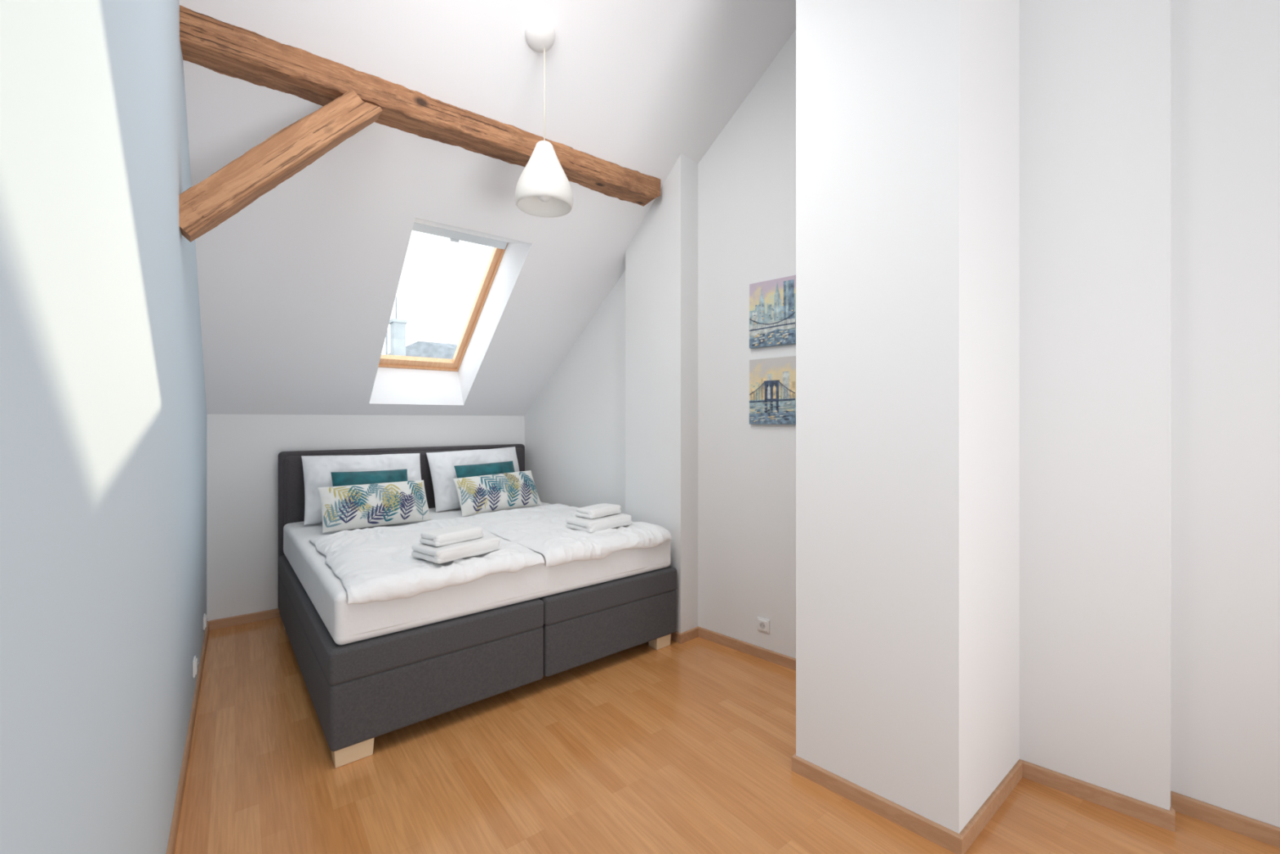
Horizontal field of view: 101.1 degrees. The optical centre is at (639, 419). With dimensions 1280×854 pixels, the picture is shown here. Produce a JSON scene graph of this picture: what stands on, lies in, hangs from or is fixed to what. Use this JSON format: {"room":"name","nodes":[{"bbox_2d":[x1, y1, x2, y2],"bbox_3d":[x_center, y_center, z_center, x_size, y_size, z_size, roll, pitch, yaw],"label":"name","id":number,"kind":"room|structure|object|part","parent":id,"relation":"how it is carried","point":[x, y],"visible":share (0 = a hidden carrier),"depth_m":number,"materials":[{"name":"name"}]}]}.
{"room":"bedroom","nodes":[
{"label":"bedroom","id":0,"kind":"room"},
{"bbox_2d":[0,0,206,853],"bbox_3d":[-0.258,-0.810,-0.198,0.350,4.460,9.200,0,0,-38],"label":"wall","id":1,"kind":"structure","parent":0,"point":[103,405],"depth_m":0.87,"materials":[{"name":"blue paint"}]},
{"bbox_2d":[165,621,208,853],"bbox_3d":[-0.145,1.389,-0.112,0.013,0.062,9.200,0,0,-37],"label":"baseboard","id":2,"kind":"structure","parent":1,"relation":"attached to","point":[180,789],"depth_m":2.13,"materials":[{"name":"brown wood"}]},
{"bbox_2d":[192,655,199,677],"bbox_3d":[-2.160,1.200,2.565,0.024,0.080,0.080,0,0,-38],"label":"power socket","id":3,"kind":"object","parent":1,"relation":"attached to","point":[195,663],"visible":1,"depth_m":2.54,"materials":[{"name":"white plastic"}]},
{"bbox_2d":[203,613,208,630],"bbox_3d":[-2.672,1.240,3.243,0.024,0.080,0.080,0,0,-38],"label":"power socket","id":4,"kind":"object","parent":1,"relation":"attached to","point":[205,619],"visible":1,"depth_m":3.22,"materials":[{"name":"white plastic"}]},
{"bbox_2d":[178,88,382,242],"bbox_3d":[-1.521,-1.091,2.231,0.769,0.774,0.121,0,0,-38],"label":"diagonal brace","id":5,"kind":"object","parent":1,"relation":"attached to","point":[208,203],"visible":0.97,"depth_m":2.17,"materials":[{"name":"brown wood"}]},
{"bbox_2d":[206,413,524,621],"bbox_3d":[-1.990,0.670,4.556,3.400,1.500,0.450,0,0,-38],"label":"wall","id":6,"kind":"structure","parent":0,"point":[242,451],"depth_m":3.73,"materials":[{"name":"white paint"}]},
{"bbox_2d":[208,608,280,630],"bbox_3d":[-1.998,1.389,4.258,2.297,0.062,0.013,0,0,-38],"label":"baseboard","id":7,"kind":"structure","parent":6,"relation":"attached to","point":[273,613],"depth_m":3.67,"materials":[{"name":"brown wood"}]},
{"bbox_2d":[178,0,795,415],"bbox_3d":[-0.664,-1.525,3.243,3.900,3.686,4.149,0,0,-38],"label":"ceiling","id":8,"kind":"structure","parent":0,"point":[298,287],"depth_m":2.95,"materials":[{"name":"white paint"}]},
{"bbox_2d":[179,4,660,206],"bbox_3d":[-0.880,-1.553,2.797,2.408,0.225,0.212,0,0,-38],"label":"ceiling beam","id":9,"kind":"structure","parent":8,"relation":"attached to","point":[206,41],"depth_m":2.45,"materials":[{"name":"brown wood"}]},
{"bbox_2d":[377,222,508,371],"bbox_3d":[-1.576,-0.888,3.993,0.850,0.999,1.227,0,0,-38],"label":"window","id":10,"kind":"structure","parent":8,"relation":"attached to","point":[454,364],"depth_m":4.18,"materials":[{"name":"brown wood"}]},
{"bbox_3d":[-1.265,-1.229,3.589,0.060,0.036,0.018,0,-38,-38],"label":"handle","id":11,"kind":"part","parent":10,"relation":"part of","materials":[{"name":"metal"}]},
{"bbox_2d":[515,16,573,217],"bbox_3d":[-0.462,-1.465,2.546,0.279,0.875,0.279,0,0,-38],"label":"pendant lamp","id":12,"kind":"object","parent":8,"relation":"hanging from","point":[543,188],"visible":1,"depth_m":2.48,"materials":[{"name":"white ceramic"}]},
{"bbox_3d":[-0.462,-1.178,2.546,0.070,0.240,0.070,0,0,-38],"label":"light bulb","id":13,"kind":"part","parent":12,"relation":"part of","materials":[{"name":"white glass"}]},
{"bbox_3d":[-0.462,-1.183,2.546,0.279,0.309,0.279,0,0,-38],"label":"lamp shade","id":14,"kind":"part","parent":12,"relation":"part of","materials":[{"name":"white ceramic"}]},
{"bbox_3d":[-0.462,-1.565,2.546,0.006,0.520,0.006,0,0,-38],"label":"cord","id":15,"kind":"part","parent":12,"relation":"part of","materials":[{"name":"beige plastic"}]},
{"bbox_2d":[524,270,625,513],"bbox_3d":[-0.308,0.019,4.556,0.734,2.802,1.600,0,0,-38],"label":"wall","id":16,"kind":"structure","parent":0,"point":[575,428],"depth_m":4.30,"materials":[{"name":"white paint"}]},
{"bbox_2d":[625,153,697,632],"bbox_3d":[0.334,-0.178,3.789,0.650,3.197,0.600,0,0,-38],"label":"wall pillar","id":17,"kind":"structure","parent":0,"point":[661,257],"depth_m":3.46,"materials":[{"name":"white paint"}]},
{"bbox_2d":[174,617,1279,853],"bbox_3d":[1.159,1.470,0.954,4.000,0.100,9.700,0,0,-38],"label":"floor","id":18,"kind":"structure","parent":0,"point":[688,747],"depth_m":2.06,"materials":[{"name":"brown wood"}]},
{"bbox_2d":[278,444,676,768],"bbox_3d":[-1.164,0.822,3.526,1.920,1.197,2.090,0,0,-39],"label":"bed","id":19,"kind":"object","parent":18,"relation":"on","point":[363,691],"visible":0.33,"depth_m":2.59,"materials":[{"name":"grey fabric"}]},
{"bbox_3d":[-1.211,1.381,2.220,0.150,0.078,0.090,0,0,-39],"label":"leg","id":20,"kind":"part","parent":19,"relation":"part of","materials":[{"name":"beige wood"}]},
{"bbox_3d":[-1.796,0.784,4.277,1.885,1.122,0.128,0,0,-39],"label":"headboard","id":21,"kind":"part","parent":19,"relation":"part of","materials":[{"name":"grey fabric"}]},
{"bbox_2d":[283,501,671,644],"bbox_3d":[-1.128,0.820,3.481,1.879,0.224,1.943,0,0,-39],"label":"mattress","id":22,"kind":"object","parent":19,"relation":"on","point":[346,624],"visible":0.45,"depth_m":2.60,"materials":[{"name":"white fabric"}]},
{"bbox_2d":[301,453,421,524],"bbox_3d":[-1.978,0.480,3.817,0.800,0.459,0.277,0,0,-41],"label":"pillow","id":23,"kind":"object","parent":22,"relation":"on","point":[317,469],"visible":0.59,"depth_m":3.70,"materials":[{"name":"white fabric"}]},
{"bbox_2d":[330,469,407,486],"bbox_3d":[-1.857,0.514,3.661,0.490,0.319,0.189,0,0,-37],"label":"cushion","id":24,"kind":"object","parent":22,"relation":"on","point":[339,478],"visible":0.37,"depth_m":3.65,"materials":[{"name":"teal fabric"}]},
{"bbox_2d":[317,480,431,533],"bbox_3d":[-1.758,0.565,3.525,0.660,0.267,0.202,0,0,-40],"label":"cushion","id":25,"kind":"object","parent":22,"relation":"on","point":[363,505],"visible":1,"depth_m":3.45,"materials":[{"name":"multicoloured fabric"}]},
{"bbox_2d":[309,518,544,604],"bbox_3d":[-1.250,0.714,2.929,0.906,0.125,1.325,0,0,-39],"label":"duvet","id":26,"kind":"object","parent":22,"relation":"on","point":[375,564],"visible":0.81,"depth_m":2.53,"materials":[{"name":"white fabric"}]},
{"bbox_2d":[411,534,500,564],"bbox_3d":[-0.908,0.632,2.618,0.247,0.070,0.360,0,0,37],"label":"folded towel","id":27,"kind":"object","parent":26,"relation":"on","point":[486,544],"visible":0.9,"depth_m":2.52,"materials":[{"name":"white fabric"}]},
{"bbox_2d":[419,524,483,546],"bbox_3d":[-0.928,0.570,2.612,0.157,0.060,0.273,0,0,36],"label":"folded towel","id":28,"kind":"object","parent":27,"relation":"on","point":[447,535],"visible":1,"depth_m":2.55,"materials":[{"name":"white fabric"}]},
{"bbox_2d":[426,446,519,511],"bbox_3d":[-1.334,0.473,4.348,0.763,0.471,0.286,0,0,-41],"label":"pillow","id":29,"kind":"object","parent":22,"relation":"on","point":[442,464],"visible":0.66,"depth_m":4.18,"materials":[{"name":"white fabric"}]},
{"bbox_2d":[453,460,515,478],"bbox_3d":[-1.203,0.506,4.197,0.490,0.327,0.193,0,0,-41],"label":"cushion","id":30,"kind":"object","parent":22,"relation":"on","point":[469,470],"visible":0.36,"depth_m":4.18,"materials":[{"name":"teal fabric"}]},
{"bbox_2d":[453,470,541,516],"bbox_3d":[-1.089,0.559,4.073,0.640,0.285,0.208,0,0,-41],"label":"cushion","id":31,"kind":"object","parent":22,"relation":"on","point":[477,495],"visible":0.99,"depth_m":4.00,"materials":[{"name":"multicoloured fabric"}]},
{"bbox_2d":[453,503,671,566],"bbox_3d":[-0.556,0.712,3.527,0.917,0.135,1.377,0,0,-39],"label":"duvet","id":32,"kind":"object","parent":22,"relation":"on","point":[543,530],"visible":0.81,"depth_m":3.15,"materials":[{"name":"white fabric"}]},
{"bbox_2d":[565,513,631,532],"bbox_3d":[-0.254,0.632,3.284,0.247,0.069,0.364,0,0,43],"label":"folded towel","id":33,"kind":"object","parent":32,"relation":"on","point":[612,521],"visible":0.88,"depth_m":3.19,"materials":[{"name":"white fabric"}]},
{"bbox_2d":[575,502,621,519],"bbox_3d":[-0.259,0.570,3.306,0.157,0.058,0.273,0,0,40],"label":"folded towel","id":34,"kind":"object","parent":33,"relation":"on","point":[591,512],"visible":1,"depth_m":3.24,"materials":[{"name":"white fabric"}]},
{"bbox_3d":[0.122,1.381,3.314,0.120,0.078,0.090,0,0,-39],"label":"leg","id":35,"kind":"part","parent":19,"relation":"part of","materials":[{"name":"beige wood"}]},
{"bbox_2d":[697,29,795,658],"bbox_3d":[0.918,-0.619,3.166,0.485,4.078,1.130,0,0,-38],"label":"wall","id":36,"kind":"structure","parent":0,"point":[747,176],"depth_m":3.23,"materials":[{"name":"white paint"}]},
{"bbox_2d":[671,626,795,671],"bbox_3d":[0.584,1.389,3.217,1.650,0.062,0.178,0,0,35],"label":"baseboard","id":37,"kind":"structure","parent":36,"relation":"attached to","point":[760,652],"depth_m":3.25,"materials":[{"name":"brown wood"}]},
{"bbox_2d":[757,617,769,633],"bbox_3d":[0.729,1.220,3.127,0.080,0.080,0.024,0,0,43],"label":"power socket","id":38,"kind":"object","parent":36,"relation":"attached to","point":[763,624],"visible":1,"depth_m":3.12,"materials":[{"name":"white plastic"}]},
{"bbox_2d":[749,275,795,348],"bbox_3d":[0.774,-0.625,3.079,0.300,0.388,0.031,0,0,43],"label":"canvas painting","id":39,"kind":"object","parent":36,"relation":"attached to","point":[772,303],"visible":0.97,"depth_m":3.06,"materials":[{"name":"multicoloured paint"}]},
{"bbox_2d":[749,355,795,424],"bbox_3d":[0.774,-0.168,3.079,0.300,0.388,0.031,0,0,43],"label":"canvas painting","id":40,"kind":"object","parent":36,"relation":"attached to","point":[772,380],"visible":0.97,"depth_m":3.07,"materials":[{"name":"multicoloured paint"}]},
{"bbox_2d":[795,0,1019,833],"bbox_3d":[1.416,-0.810,2.424,1.600,4.460,0.653,0,0,-38],"label":"wall column","id":41,"kind":"structure","parent":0,"point":[908,111],"depth_m":1.91,"materials":[{"name":"white paint"}]},
{"bbox_2d":[791,753,1174,853],"bbox_3d":[1.240,1.389,1.986,1.104,0.062,0.666,0,0,44],"label":"baseboard","id":42,"kind":"structure","parent":41,"relation":"attached to","point":[948,839],"depth_m":1.91,"materials":[{"name":"brown wood"}]},
{"bbox_2d":[1019,0,1170,810],"bbox_3d":[1.990,-0.810,2.243,0.910,4.460,0.471,0,0,-38],"label":"wall","id":43,"kind":"structure","parent":0,"point":[1095,75],"depth_m":1.96,"materials":[{"name":"white paint"}]},
{"bbox_2d":[1170,0,1279,827],"bbox_3d":[3.721,-0.810,0.177,0.684,4.460,4.944,0,0,-38],"label":"wall","id":44,"kind":"structure","parent":0,"point":[1225,54],"depth_m":1.84,"materials":[{"name":"white paint"}]},
{"bbox_2d":[1170,791,1279,848],"bbox_3d":[3.689,1.389,0.163,0.218,0.062,4.962,0,0,-42],"label":"baseboard","id":45,"kind":"structure","parent":44,"relation":"attached to","point":[1260,831],"depth_m":1.83,"materials":[{"name":"brown wood"}]},
{"label":"outside","id":46,"kind":"structure","parent":0,"visible":0},
{"bbox_2d":[385,297,457,359],"bbox_3d":[-8.533,1.520,19.299,12.600,11.800,5.600,0,0,-38],"label":"neighbouring house","id":47,"kind":"structure","parent":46,"point":[397,326],"depth_m":19.20,"materials":[{"name":"stone"}]}
]}

